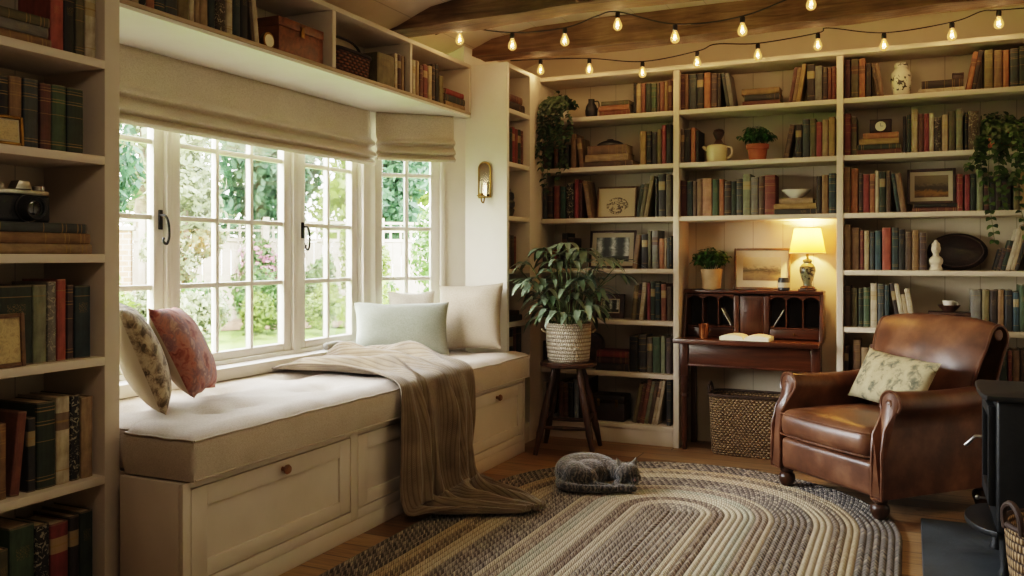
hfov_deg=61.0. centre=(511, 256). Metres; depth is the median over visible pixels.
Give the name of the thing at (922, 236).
book
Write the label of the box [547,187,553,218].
book
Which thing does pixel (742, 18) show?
bulb
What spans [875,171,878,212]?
book
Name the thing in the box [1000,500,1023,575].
basket
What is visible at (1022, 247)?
book
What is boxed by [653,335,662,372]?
book
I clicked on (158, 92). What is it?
blind
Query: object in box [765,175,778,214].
book
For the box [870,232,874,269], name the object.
book
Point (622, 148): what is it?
book
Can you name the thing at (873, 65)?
book
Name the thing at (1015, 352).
book
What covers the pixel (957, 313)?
book
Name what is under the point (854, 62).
book
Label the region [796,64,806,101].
book
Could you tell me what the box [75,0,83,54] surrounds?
book
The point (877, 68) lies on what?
book
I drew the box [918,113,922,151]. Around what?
book
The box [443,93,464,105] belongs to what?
book
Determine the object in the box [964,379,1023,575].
wood stove
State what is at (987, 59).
book
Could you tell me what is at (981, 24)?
wall
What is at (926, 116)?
book
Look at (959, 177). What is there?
book
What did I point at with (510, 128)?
book
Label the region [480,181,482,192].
candle
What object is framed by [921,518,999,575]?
hearth slab
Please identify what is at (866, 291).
book
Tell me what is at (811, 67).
book
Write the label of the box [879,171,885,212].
book
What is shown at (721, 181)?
book
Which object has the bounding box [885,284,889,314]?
book
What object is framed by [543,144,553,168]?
book
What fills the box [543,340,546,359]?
book
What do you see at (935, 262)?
bust
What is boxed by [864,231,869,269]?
book
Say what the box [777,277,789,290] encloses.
candle jar
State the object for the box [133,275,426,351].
ground
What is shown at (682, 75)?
book
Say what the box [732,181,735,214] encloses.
book
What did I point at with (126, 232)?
brick wall
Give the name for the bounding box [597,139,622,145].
bowl
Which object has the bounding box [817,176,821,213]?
book
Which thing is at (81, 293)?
book
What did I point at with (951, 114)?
book
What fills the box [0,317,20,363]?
print
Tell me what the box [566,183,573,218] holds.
book
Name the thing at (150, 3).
book
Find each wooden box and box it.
[257,15,323,63]
[589,332,604,367]
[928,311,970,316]
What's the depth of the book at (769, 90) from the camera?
5.52 m
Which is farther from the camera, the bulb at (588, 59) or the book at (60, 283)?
the bulb at (588, 59)
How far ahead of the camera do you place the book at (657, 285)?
5.80 m
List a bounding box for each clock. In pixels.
[260,32,274,47]
[870,119,891,132]
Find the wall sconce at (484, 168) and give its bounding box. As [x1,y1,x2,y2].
[477,161,490,202]
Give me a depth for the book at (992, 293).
4.97 m
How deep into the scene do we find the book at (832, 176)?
5.34 m
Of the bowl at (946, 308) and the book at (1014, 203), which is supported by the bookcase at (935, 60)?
the book at (1014, 203)
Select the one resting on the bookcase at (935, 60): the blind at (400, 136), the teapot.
the teapot
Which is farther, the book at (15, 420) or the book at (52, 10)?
the book at (52, 10)
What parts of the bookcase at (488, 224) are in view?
panel, shelf, shelf, shelf, shelf, shelf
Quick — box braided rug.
[318,461,901,575]
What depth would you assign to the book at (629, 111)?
5.92 m
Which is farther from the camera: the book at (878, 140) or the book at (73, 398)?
the book at (878, 140)
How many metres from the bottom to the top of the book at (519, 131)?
0.237 m
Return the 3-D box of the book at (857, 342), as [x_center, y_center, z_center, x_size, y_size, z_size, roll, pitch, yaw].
[2.129,0.639,5.359,0.043,0.270,0.177,0,0,25]
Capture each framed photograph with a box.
[0,114,23,145]
[589,230,636,267]
[596,294,624,317]
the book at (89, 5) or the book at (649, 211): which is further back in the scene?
the book at (649, 211)
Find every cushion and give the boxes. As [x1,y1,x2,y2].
[120,303,171,414]
[120,351,529,482]
[148,307,216,397]
[354,302,449,354]
[388,291,434,304]
[439,283,502,348]
[782,403,879,458]
[848,348,940,402]
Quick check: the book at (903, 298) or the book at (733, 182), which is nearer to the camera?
the book at (903, 298)
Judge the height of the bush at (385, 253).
1.806 m
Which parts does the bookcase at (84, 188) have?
panel, shelf, shelf, shelf, shelf, shelf, upright panel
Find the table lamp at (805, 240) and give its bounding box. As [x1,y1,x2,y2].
[789,227,825,290]
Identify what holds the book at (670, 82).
on the bookcase at (935, 60)
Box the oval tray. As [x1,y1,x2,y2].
[927,233,987,269]
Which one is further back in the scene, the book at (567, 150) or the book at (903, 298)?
the book at (567, 150)
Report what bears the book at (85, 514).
on the bookcase at (84, 188)
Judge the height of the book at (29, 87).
0.229 m
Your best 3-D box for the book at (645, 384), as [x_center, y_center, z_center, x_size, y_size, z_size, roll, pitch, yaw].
[0.911,0.984,5.934,0.072,0.271,0.204,0,0,25]
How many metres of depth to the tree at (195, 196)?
12.84 m
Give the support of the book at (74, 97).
on the bookcase at (84, 188)
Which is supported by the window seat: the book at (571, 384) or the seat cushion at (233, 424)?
the seat cushion at (233, 424)
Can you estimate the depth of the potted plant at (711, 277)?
5.71 m
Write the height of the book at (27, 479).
0.244 m
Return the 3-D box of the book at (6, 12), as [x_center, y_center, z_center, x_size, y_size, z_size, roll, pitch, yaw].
[-1.694,-0.785,2.812,0.159,0.033,0.322,0,0,25]
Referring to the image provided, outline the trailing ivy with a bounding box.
[963,111,1023,244]
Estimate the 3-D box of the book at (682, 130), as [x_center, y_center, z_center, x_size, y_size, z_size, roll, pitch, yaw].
[1.161,-0.730,5.811,0.021,0.228,0.190,0,0,25]
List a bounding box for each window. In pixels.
[120,128,170,380]
[170,132,295,365]
[295,153,360,353]
[375,113,444,303]
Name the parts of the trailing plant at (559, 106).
pot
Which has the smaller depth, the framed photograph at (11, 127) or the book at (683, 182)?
the framed photograph at (11, 127)
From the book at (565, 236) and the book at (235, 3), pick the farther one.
the book at (565, 236)
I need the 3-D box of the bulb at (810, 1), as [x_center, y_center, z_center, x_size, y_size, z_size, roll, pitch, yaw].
[1.506,-1.292,4.379,0.051,0.102,0.050,0,0,25]
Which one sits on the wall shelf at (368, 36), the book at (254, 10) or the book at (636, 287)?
the book at (254, 10)
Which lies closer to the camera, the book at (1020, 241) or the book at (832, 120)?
the book at (1020, 241)
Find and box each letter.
[722,308,732,325]
[773,309,784,326]
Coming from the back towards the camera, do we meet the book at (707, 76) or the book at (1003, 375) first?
the book at (707, 76)
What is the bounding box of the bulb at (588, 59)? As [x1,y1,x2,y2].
[586,58,592,73]
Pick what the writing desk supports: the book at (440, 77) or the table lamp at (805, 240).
the table lamp at (805, 240)
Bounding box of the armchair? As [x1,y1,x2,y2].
[770,313,1008,519]
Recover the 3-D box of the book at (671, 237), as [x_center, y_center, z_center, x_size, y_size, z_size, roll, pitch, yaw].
[1.080,-0.031,5.829,0.012,0.221,0.151,0,0,25]
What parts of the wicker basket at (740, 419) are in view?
handle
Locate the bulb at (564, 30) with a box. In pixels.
[560,28,568,45]
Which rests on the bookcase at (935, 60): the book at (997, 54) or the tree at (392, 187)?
the book at (997, 54)
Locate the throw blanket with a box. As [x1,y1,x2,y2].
[272,340,545,516]
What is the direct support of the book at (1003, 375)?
on the bookcase at (935, 60)
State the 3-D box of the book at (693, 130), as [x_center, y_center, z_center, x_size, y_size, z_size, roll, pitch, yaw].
[1.216,-0.732,5.766,0.029,0.232,0.155,0,0,25]
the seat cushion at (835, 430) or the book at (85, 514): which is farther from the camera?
the seat cushion at (835, 430)
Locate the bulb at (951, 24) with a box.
[947,22,956,40]
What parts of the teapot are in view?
handle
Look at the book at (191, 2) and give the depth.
3.49 m
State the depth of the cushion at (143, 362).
3.24 m
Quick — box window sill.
[120,348,461,398]
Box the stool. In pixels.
[533,359,601,455]
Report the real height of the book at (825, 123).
0.230 m
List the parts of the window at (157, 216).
handle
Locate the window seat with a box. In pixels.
[120,379,524,575]
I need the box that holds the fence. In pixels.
[120,218,428,318]
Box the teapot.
[702,129,732,161]
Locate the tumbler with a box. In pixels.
[698,323,709,337]
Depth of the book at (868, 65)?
5.25 m
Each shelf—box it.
[120,0,470,114]
[688,323,733,326]
[770,326,818,329]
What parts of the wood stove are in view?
handle, air knob, door glass, door, leg, plate, leg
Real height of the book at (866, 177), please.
0.234 m
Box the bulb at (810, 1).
[806,0,815,10]
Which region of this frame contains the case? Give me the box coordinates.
[593,391,630,421]
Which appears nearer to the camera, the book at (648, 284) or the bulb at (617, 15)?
the bulb at (617, 15)
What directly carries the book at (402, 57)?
on the wall shelf at (368, 36)
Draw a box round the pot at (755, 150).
[746,143,768,159]
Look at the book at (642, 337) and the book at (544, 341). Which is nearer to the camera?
the book at (642, 337)
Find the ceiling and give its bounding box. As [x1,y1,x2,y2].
[323,0,1023,69]
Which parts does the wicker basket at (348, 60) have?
handle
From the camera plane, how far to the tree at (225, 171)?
17.27 m
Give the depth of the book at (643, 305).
5.84 m
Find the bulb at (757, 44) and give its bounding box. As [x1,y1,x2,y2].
[754,43,761,60]
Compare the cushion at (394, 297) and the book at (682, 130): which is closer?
the cushion at (394, 297)
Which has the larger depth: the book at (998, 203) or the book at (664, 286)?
the book at (664, 286)
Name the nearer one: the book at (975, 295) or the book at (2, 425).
the book at (2, 425)
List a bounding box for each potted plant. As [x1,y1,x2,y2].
[508,242,646,363]
[689,247,731,289]
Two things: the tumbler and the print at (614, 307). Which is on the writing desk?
the tumbler
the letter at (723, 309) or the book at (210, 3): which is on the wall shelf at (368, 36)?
the book at (210, 3)
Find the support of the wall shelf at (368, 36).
attached to the wall at (454, 171)
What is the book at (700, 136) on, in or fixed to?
on the bookcase at (935, 60)
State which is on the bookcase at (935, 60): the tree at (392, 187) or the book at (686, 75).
the book at (686, 75)
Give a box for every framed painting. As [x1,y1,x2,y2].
[0,313,25,368]
[907,168,955,204]
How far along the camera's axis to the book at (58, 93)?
2.96 m
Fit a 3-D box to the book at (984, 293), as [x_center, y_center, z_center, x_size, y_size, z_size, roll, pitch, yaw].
[2.755,0.306,5.073,0.037,0.236,0.178,0,0,25]
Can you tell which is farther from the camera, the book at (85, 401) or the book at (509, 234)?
the book at (509, 234)
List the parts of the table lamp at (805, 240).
lamp shade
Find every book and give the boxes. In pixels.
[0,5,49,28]
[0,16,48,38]
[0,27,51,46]
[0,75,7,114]
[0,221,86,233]
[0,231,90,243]
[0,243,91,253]
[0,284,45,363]
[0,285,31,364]
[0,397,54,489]
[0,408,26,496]
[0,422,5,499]
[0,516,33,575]
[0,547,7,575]
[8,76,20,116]
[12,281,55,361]
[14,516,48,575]
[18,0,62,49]
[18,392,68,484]
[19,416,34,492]
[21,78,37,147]
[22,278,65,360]
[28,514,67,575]
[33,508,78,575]
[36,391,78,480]
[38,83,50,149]
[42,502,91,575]
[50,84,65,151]
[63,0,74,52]
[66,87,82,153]
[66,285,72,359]
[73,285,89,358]
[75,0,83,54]
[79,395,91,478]
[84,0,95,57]
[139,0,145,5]
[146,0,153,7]
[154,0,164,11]
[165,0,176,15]
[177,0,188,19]
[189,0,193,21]
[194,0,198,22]
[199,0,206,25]
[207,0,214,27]
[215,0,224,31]
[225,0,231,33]
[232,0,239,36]
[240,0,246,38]
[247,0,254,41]
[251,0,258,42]
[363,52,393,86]
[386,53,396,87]
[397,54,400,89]
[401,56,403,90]
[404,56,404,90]
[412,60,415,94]
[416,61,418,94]
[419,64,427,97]
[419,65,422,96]
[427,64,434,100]
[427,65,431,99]
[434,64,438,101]
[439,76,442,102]
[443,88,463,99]
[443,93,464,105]
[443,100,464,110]
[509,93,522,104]
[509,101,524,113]
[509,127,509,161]
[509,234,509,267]
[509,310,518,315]
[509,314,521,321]
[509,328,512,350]
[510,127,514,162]
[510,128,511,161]
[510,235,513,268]
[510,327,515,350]
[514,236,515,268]
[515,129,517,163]
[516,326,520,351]
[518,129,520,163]
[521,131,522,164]
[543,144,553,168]
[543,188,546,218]
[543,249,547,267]
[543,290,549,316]
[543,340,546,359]
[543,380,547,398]
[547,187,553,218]
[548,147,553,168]
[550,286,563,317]
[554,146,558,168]
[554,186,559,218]
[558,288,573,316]
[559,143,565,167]
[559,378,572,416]
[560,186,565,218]
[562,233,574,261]
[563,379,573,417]
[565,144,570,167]
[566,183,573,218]
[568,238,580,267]
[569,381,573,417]
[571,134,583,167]
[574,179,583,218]
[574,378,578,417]
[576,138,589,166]
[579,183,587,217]
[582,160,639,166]
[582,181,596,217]
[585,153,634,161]
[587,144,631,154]
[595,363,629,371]
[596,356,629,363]
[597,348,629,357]
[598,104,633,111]
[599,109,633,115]
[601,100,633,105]
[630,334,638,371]
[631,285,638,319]
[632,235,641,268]
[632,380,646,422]
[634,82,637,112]
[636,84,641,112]
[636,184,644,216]
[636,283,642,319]
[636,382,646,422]
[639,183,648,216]
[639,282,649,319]
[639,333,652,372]
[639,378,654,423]
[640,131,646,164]
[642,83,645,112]
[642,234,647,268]
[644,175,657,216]
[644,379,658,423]
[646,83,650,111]
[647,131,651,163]
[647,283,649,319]
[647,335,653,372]
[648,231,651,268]
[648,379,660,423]
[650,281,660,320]
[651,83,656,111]
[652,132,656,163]
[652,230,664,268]
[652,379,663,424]
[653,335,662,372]
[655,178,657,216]
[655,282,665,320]
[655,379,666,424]
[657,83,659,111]
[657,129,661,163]
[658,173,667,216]
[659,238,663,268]
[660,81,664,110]
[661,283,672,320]
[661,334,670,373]
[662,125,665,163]
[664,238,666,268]
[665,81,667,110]
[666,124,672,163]
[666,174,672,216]
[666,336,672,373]
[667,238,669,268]
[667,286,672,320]
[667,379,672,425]
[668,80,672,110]
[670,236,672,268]
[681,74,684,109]
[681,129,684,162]
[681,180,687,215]
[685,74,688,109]
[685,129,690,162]
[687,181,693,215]
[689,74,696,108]
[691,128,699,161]
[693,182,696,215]
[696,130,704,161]
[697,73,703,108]
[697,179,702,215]
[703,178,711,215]
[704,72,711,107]
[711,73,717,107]
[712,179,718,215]
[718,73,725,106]
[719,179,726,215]
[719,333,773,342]
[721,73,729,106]
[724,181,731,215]
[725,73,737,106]
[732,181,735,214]
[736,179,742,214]
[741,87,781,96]
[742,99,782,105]
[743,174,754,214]
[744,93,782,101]
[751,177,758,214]
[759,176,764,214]
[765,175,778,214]
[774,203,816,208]
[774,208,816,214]
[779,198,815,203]
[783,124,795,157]
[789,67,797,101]
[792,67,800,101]
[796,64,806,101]
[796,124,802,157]
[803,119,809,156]
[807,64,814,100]
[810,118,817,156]
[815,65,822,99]
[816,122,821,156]
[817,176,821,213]
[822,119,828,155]
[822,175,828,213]
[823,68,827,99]
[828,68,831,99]
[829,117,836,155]
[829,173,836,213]
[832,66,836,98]
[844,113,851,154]
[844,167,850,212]
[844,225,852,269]
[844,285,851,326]
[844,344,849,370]
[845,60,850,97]
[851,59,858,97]
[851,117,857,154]
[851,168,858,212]
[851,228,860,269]
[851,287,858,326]
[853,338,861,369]
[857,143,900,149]
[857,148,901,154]
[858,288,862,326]
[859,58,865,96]
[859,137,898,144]
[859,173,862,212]
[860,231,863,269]
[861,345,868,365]
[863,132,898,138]
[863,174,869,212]
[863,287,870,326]
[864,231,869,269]
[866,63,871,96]
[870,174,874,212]
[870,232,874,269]
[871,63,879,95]
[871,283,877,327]
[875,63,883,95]
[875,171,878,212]
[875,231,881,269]
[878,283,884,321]
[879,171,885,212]
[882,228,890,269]
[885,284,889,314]
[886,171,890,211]
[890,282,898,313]
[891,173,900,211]
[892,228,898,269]
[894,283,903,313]
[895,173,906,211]
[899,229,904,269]
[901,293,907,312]
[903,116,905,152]
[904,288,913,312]
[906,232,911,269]
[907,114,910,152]
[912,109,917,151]
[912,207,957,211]
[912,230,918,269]
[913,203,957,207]
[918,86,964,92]
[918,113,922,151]
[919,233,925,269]
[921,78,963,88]
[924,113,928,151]
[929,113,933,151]
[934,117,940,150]
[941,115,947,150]
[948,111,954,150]
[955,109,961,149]
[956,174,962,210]
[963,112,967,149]
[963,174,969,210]
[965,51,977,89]
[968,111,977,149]
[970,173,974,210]
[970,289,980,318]
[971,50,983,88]
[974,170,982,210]
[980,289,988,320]
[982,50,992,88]
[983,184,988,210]
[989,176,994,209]
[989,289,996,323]
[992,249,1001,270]
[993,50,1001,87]
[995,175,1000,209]
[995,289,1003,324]
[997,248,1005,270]
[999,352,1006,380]
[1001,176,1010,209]
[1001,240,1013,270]
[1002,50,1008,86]
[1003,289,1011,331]
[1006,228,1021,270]
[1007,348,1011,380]
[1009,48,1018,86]
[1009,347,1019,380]
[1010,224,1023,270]
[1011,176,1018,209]
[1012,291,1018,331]
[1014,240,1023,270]
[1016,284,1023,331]
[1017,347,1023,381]
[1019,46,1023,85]
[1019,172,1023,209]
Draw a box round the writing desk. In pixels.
[673,288,824,448]
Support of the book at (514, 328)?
on the bookcase at (488, 224)
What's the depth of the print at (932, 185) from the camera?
5.21 m
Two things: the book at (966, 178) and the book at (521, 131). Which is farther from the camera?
the book at (521, 131)
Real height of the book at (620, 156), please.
0.048 m
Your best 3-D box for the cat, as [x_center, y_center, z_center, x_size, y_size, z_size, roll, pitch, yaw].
[0.455,1.147,4.653,0.460,0.166,0.338,0,0,0]
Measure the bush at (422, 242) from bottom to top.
1.900 m
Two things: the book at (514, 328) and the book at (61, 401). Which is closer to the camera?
the book at (61, 401)
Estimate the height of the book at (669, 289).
0.227 m
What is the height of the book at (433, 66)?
0.226 m
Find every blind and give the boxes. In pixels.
[120,44,376,164]
[376,112,455,161]
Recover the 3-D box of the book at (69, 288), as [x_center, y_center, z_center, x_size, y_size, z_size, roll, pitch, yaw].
[-1.606,0.225,3.040,0.186,0.257,0.024,0,0,25]
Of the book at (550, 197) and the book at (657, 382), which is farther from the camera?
the book at (550, 197)
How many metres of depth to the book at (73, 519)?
3.02 m
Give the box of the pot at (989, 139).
[988,132,1008,147]
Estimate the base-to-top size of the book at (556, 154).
0.161 m
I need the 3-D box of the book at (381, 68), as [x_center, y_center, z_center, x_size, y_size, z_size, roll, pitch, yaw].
[-0.770,-1.027,4.825,0.177,0.173,0.167,0,0,25]
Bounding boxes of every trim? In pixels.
[361,111,374,302]
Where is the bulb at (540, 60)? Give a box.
[537,59,543,74]
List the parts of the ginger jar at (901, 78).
lid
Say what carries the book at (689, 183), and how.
on the bookcase at (935, 60)
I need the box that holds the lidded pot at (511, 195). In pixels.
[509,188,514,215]
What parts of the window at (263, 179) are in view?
pane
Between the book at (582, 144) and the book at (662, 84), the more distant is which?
the book at (582, 144)
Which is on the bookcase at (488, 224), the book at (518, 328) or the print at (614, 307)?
the book at (518, 328)
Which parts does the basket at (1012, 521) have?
handle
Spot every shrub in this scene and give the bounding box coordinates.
[120,276,140,307]
[130,290,146,320]
[180,290,230,341]
[382,275,399,304]
[384,281,397,292]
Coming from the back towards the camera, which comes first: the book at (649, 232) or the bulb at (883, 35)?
the book at (649, 232)
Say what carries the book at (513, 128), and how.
on the bookcase at (488, 224)
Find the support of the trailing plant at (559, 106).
on the bookcase at (935, 60)
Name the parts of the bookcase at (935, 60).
upright panel, shelf, shelf, shelf, shelf, shelf, shelf, shelf, upright panel, shelf, shelf, shelf, upright panel, shelf, shelf, shelf, shelf, shelf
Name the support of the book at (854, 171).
on the bookcase at (935, 60)
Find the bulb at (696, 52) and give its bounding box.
[693,51,700,67]
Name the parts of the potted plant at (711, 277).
pot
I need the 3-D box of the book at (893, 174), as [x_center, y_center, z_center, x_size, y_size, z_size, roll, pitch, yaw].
[2.331,-0.383,5.280,0.052,0.235,0.196,0,0,25]
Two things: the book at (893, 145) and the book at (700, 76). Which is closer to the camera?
the book at (893, 145)
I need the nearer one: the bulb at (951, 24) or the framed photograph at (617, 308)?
the bulb at (951, 24)
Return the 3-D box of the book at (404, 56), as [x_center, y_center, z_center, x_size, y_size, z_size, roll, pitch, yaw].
[-0.685,-1.043,5.004,0.161,0.205,0.008,0,0,25]
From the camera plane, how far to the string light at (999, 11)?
5.22 m
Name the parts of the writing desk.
leg, panel, leg, drawer, door, panel, drawer, leg, panel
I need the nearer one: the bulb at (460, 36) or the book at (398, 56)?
the book at (398, 56)
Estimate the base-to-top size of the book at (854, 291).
0.236 m
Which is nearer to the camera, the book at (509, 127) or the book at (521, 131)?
the book at (509, 127)
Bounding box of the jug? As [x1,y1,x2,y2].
[585,99,599,116]
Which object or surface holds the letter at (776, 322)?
on the writing desk
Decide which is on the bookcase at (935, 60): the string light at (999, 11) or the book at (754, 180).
the book at (754, 180)
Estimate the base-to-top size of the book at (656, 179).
0.259 m
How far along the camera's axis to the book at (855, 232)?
5.28 m
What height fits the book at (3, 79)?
0.222 m
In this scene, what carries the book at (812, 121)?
on the bookcase at (935, 60)
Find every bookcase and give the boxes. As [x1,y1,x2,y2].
[0,0,119,575]
[465,62,539,442]
[540,33,1023,447]
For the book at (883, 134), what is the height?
0.034 m
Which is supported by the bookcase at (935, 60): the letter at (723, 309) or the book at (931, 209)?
the book at (931, 209)
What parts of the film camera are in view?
plate, glass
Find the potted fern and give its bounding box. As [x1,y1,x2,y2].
[736,126,777,159]
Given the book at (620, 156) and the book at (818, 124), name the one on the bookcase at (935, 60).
the book at (818, 124)
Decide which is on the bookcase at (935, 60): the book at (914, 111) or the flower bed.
the book at (914, 111)
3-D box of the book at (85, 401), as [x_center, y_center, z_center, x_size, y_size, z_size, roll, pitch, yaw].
[-1.581,0.633,3.100,0.196,0.283,0.049,0,0,25]
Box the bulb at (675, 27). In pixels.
[670,24,679,43]
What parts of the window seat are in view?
door, knob, door, door, knob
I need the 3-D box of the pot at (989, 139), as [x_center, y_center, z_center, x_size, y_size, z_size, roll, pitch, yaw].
[2.798,-0.668,5.004,0.132,0.105,0.131,0,0,25]
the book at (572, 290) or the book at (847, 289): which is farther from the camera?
the book at (572, 290)
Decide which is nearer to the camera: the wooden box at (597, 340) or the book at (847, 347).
the book at (847, 347)
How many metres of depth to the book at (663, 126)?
5.78 m
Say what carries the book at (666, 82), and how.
on the bookcase at (935, 60)
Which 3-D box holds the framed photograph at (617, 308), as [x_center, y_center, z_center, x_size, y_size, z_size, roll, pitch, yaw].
[0.684,0.340,6.049,0.205,0.168,0.041,0,0,25]
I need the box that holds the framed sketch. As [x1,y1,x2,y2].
[596,186,637,217]
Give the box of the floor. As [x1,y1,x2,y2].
[279,435,989,575]
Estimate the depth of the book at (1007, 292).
4.95 m
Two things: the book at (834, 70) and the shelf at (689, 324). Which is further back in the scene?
the shelf at (689, 324)
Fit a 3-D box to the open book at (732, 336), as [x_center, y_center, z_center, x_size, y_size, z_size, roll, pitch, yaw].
[1.474,0.505,5.468,0.316,0.038,0.170,0,0,28]
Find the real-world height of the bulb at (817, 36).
0.102 m
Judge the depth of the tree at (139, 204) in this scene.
22.04 m
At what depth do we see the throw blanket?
4.35 m
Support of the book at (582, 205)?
on the bookcase at (935, 60)
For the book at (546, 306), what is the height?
0.200 m
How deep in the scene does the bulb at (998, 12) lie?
4.78 m
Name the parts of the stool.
leg, leg, seat, leg, leg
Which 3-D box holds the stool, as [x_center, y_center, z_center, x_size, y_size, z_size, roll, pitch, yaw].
[0.365,0.965,5.628,0.397,0.579,0.397,0,0,13]
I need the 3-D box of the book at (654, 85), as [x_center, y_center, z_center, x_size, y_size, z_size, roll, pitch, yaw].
[0.982,-1.060,5.885,0.034,0.198,0.178,0,0,25]
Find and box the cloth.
[323,341,340,349]
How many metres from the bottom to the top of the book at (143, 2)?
0.248 m
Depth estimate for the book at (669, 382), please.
5.77 m
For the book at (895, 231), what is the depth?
5.19 m
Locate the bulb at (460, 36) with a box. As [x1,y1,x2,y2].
[456,32,463,44]
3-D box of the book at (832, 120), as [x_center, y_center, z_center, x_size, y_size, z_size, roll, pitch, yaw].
[2.004,-0.738,5.430,0.035,0.246,0.202,0,0,25]
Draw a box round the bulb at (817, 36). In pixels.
[813,33,821,50]
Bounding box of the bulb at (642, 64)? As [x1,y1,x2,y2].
[639,62,646,77]
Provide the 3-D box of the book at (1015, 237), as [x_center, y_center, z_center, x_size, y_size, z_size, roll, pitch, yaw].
[2.888,-0.042,5.025,0.081,0.244,0.197,0,0,25]
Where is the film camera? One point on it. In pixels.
(19, 202)
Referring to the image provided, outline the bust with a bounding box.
[929,240,942,270]
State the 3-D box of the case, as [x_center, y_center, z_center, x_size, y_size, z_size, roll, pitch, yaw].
[0.680,1.030,5.998,0.241,0.178,0.188,0,0,25]
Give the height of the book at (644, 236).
0.235 m
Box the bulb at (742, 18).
[737,16,746,35]
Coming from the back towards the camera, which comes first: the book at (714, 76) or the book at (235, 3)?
the book at (714, 76)
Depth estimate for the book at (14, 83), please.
2.81 m
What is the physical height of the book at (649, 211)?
0.280 m
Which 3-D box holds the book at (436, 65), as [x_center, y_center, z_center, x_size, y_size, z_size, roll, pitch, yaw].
[-0.523,-1.058,5.338,0.153,0.234,0.038,0,0,25]
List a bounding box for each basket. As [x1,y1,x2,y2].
[336,35,371,78]
[707,380,780,458]
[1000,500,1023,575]
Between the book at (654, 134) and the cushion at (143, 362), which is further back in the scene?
the book at (654, 134)
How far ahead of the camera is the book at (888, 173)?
5.21 m
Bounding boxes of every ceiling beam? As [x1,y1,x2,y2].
[389,0,701,37]
[472,0,1023,61]
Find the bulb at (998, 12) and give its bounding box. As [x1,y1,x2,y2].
[994,10,1003,28]
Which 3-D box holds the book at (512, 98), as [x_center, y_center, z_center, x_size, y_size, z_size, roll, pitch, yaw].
[-0.048,-1.046,5.792,0.160,0.049,0.222,0,0,25]
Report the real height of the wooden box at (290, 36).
0.168 m
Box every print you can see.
[0,119,17,140]
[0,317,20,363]
[596,237,629,260]
[602,300,618,311]
[733,248,790,289]
[915,175,947,197]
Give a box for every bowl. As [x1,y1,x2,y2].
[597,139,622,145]
[782,189,810,197]
[938,304,960,311]
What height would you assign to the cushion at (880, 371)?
0.282 m
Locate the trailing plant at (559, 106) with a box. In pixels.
[535,91,579,193]
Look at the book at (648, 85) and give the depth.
5.82 m
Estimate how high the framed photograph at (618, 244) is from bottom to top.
0.263 m
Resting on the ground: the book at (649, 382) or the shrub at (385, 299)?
the shrub at (385, 299)
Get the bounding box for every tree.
[120,123,233,295]
[120,124,146,212]
[138,134,229,303]
[197,138,234,245]
[382,160,428,242]
[408,166,428,210]
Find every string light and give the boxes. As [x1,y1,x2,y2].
[435,0,815,50]
[510,7,1023,77]
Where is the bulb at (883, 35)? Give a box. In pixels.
[879,33,888,50]
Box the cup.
[942,300,958,304]
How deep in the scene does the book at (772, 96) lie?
5.51 m
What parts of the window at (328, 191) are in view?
handle, pane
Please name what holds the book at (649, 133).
on the bookcase at (935, 60)
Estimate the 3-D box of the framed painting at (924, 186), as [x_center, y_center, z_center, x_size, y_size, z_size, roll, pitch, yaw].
[2.510,-0.423,5.208,0.262,0.213,0.041,0,0,25]
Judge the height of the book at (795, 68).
0.225 m
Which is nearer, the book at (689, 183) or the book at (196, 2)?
the book at (196, 2)
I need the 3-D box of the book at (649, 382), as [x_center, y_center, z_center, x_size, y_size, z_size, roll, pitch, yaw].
[0.938,0.968,5.920,0.088,0.303,0.205,0,0,25]
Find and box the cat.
[554,452,640,492]
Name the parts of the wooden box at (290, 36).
lid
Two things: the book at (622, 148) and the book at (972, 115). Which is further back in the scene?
the book at (622, 148)
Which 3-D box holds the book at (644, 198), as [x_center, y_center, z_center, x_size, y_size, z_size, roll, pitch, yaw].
[0.923,-0.381,5.916,0.068,0.231,0.184,0,0,25]
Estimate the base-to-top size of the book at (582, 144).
0.211 m
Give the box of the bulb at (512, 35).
[508,33,516,50]
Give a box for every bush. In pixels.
[180,277,232,327]
[228,268,234,296]
[382,222,391,285]
[408,206,428,292]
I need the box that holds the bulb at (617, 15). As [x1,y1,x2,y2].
[613,12,621,30]
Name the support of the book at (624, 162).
on the bookcase at (935, 60)
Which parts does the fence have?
post, post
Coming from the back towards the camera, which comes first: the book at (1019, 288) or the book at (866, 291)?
the book at (866, 291)
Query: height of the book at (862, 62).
0.241 m
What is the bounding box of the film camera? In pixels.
[0,180,48,222]
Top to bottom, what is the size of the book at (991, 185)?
0.198 m
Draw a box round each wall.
[120,226,135,293]
[445,46,498,350]
[525,5,1023,77]
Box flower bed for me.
[202,320,232,330]
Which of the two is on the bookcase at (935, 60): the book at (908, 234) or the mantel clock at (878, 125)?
the book at (908, 234)
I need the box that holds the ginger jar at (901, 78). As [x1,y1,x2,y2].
[891,62,911,94]
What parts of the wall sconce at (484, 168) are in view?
candle arm, mirror plate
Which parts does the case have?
lid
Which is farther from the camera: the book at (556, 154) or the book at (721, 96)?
the book at (556, 154)
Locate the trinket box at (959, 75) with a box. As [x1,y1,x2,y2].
[952,72,963,78]
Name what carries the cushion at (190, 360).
on the seat cushion at (233, 424)
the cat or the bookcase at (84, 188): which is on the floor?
the bookcase at (84, 188)
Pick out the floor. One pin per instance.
(906, 513)
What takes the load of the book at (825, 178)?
on the bookcase at (935, 60)
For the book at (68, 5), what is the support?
on the bookcase at (84, 188)
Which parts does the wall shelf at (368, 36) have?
panel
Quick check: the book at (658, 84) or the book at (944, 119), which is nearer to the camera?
the book at (944, 119)
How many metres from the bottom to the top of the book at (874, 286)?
0.266 m

